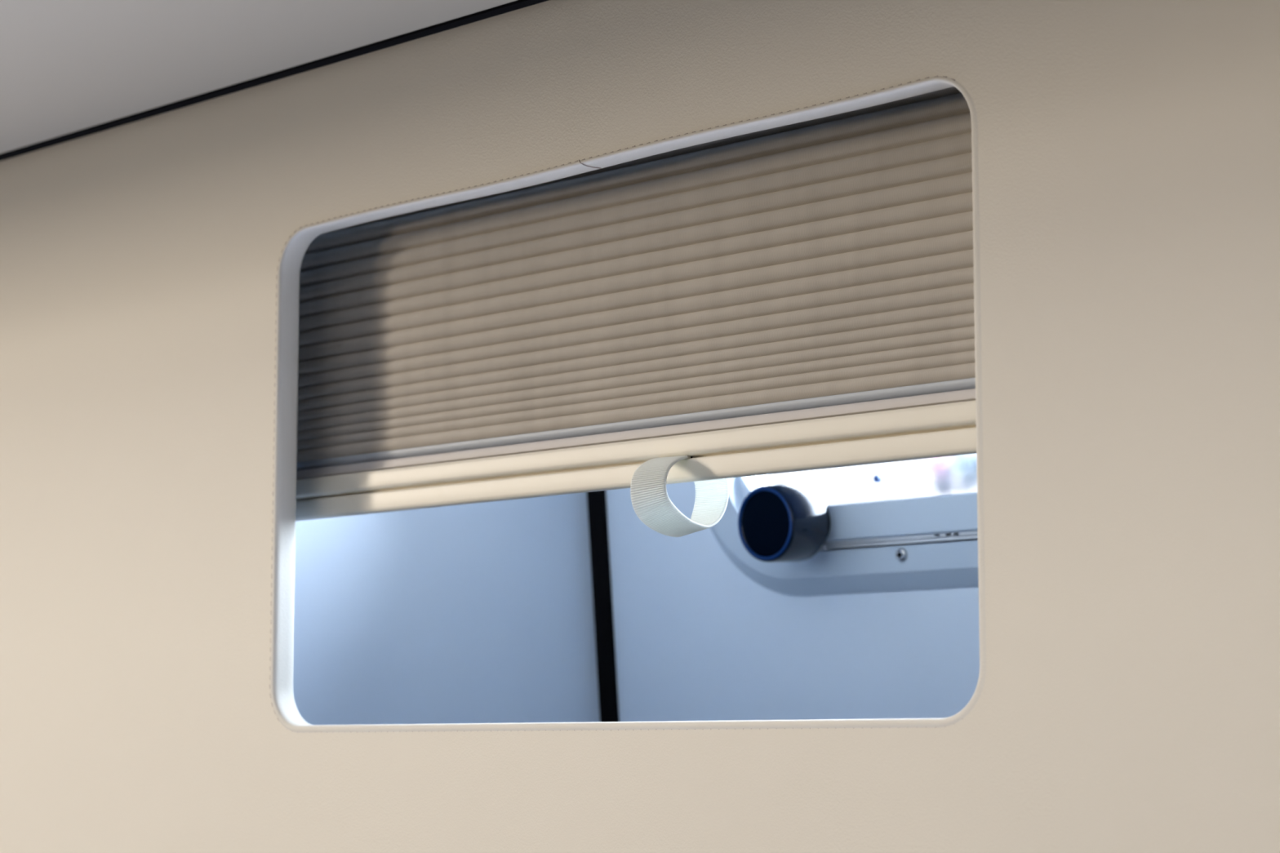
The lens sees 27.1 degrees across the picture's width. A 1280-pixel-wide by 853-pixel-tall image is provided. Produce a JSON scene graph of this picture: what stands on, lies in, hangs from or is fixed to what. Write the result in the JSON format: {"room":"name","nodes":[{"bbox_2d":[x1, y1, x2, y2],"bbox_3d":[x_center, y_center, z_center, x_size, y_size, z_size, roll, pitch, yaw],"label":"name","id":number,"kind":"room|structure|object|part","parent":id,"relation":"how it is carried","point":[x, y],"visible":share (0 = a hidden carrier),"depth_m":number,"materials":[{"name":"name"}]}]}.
{"room":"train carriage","nodes":[
{"label":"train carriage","id":0,"kind":"room"},
{"bbox_2d":[0,0,516,153],"bbox_3d":[-0.969,-0.182,2.260,0.331,0.016,6.000,7,-10,-44],"label":"ceiling","id":1,"kind":"structure","parent":0,"point":[67,66],"depth_m":1.69,"materials":[{"name":"grey paint"}]},
{"bbox_2d":[293,492,599,724],"bbox_3d":[-0.157,0.197,1.979,0.444,1.110,0.025,7,-10,-44],"label":"wall","id":2,"kind":"structure","parent":0,"point":[479,612],"depth_m":1.98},
{"bbox_2d":[586,490,619,721],"bbox_3d":[-0.023,0.205,2.081,0.089,0.948,0.018,7,-10,-44],"label":"trim","id":3,"kind":"structure","parent":2,"relation":"attached to","point":[597,500],"depth_m":2.08,"materials":[{"name":"black rubber"}]},
{"bbox_2d":[0,0,1279,852],"bbox_3d":[-1.156,0.026,2.686,0.017,3.600,9.700,7,-10,-44],"label":"wall","id":4,"kind":"structure","parent":0,"point":[1126,698],"depth_m":1.49,"materials":[{"name":"beige plastic"}]},
{"bbox_2d":[0,0,548,160],"bbox_3d":[-0.848,-0.166,2.379,0.009,0.014,6.000,7,-10,-44],"label":"trim","id":5,"kind":"structure","parent":4,"relation":"attached to","point":[515,5],"depth_m":1.76,"materials":[{"name":"black rubber"}]},
{"bbox_2d":[295,86,976,537],"bbox_3d":[0.017,-0.071,1.556,0.838,0.271,0.059,-7,-10,44],"label":"blind","id":6,"kind":"object","parent":4,"relation":"attached to","point":[799,296],"visible":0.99,"depth_m":1.56,"materials":[{"name":"beige fabric"}]},
{"bbox_3d":[0.021,0.020,1.549,0.024,0.027,0.838,7,-10,-44],"label":"rail","id":7,"kind":"part","parent":6,"relation":"part of","materials":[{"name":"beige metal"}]},
{"bbox_2d":[605,474,979,721],"bbox_3d":[0.348,0.150,1.730,0.127,1.168,1.095,7,-10,-44],"label":"wall","id":8,"kind":"structure","parent":0,"point":[696,638],"depth_m":1.97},
{"bbox_2d":[710,475,978,595],"bbox_3d":[0.280,-0.137,1.781,0.070,0.480,0.694,7,-10,-44],"label":"window","id":9,"kind":"structure","parent":8,"relation":"in","point":[947,517],"depth_m":1.87,"materials":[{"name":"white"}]},
{"bbox_3d":[0.288,-0.143,1.788,0.036,0.379,0.621,7,-10,-44],"label":"pane","id":10,"kind":"part","parent":9,"relation":"part of","materials":[{"name":"clear glass"}]},
{"bbox_2d":[737,483,830,562],"bbox_3d":[0.106,0.069,1.887,0.055,0.057,0.056,7,-10,-44],"label":"handle","id":11,"kind":"object","parent":9,"relation":"attached to","point":[782,522],"visible":1,"depth_m":1.87,"materials":[{"name":"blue plastic"}]},
{"label":"outside","id":12,"kind":"structure","parent":0,"visible":0},
{"bbox_2d":[768,453,977,505],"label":"window","id":13,"kind":"structure","parent":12,"point":[954,474],"depth_m":13.09,"materials":[{"name":"white"}]}
]}

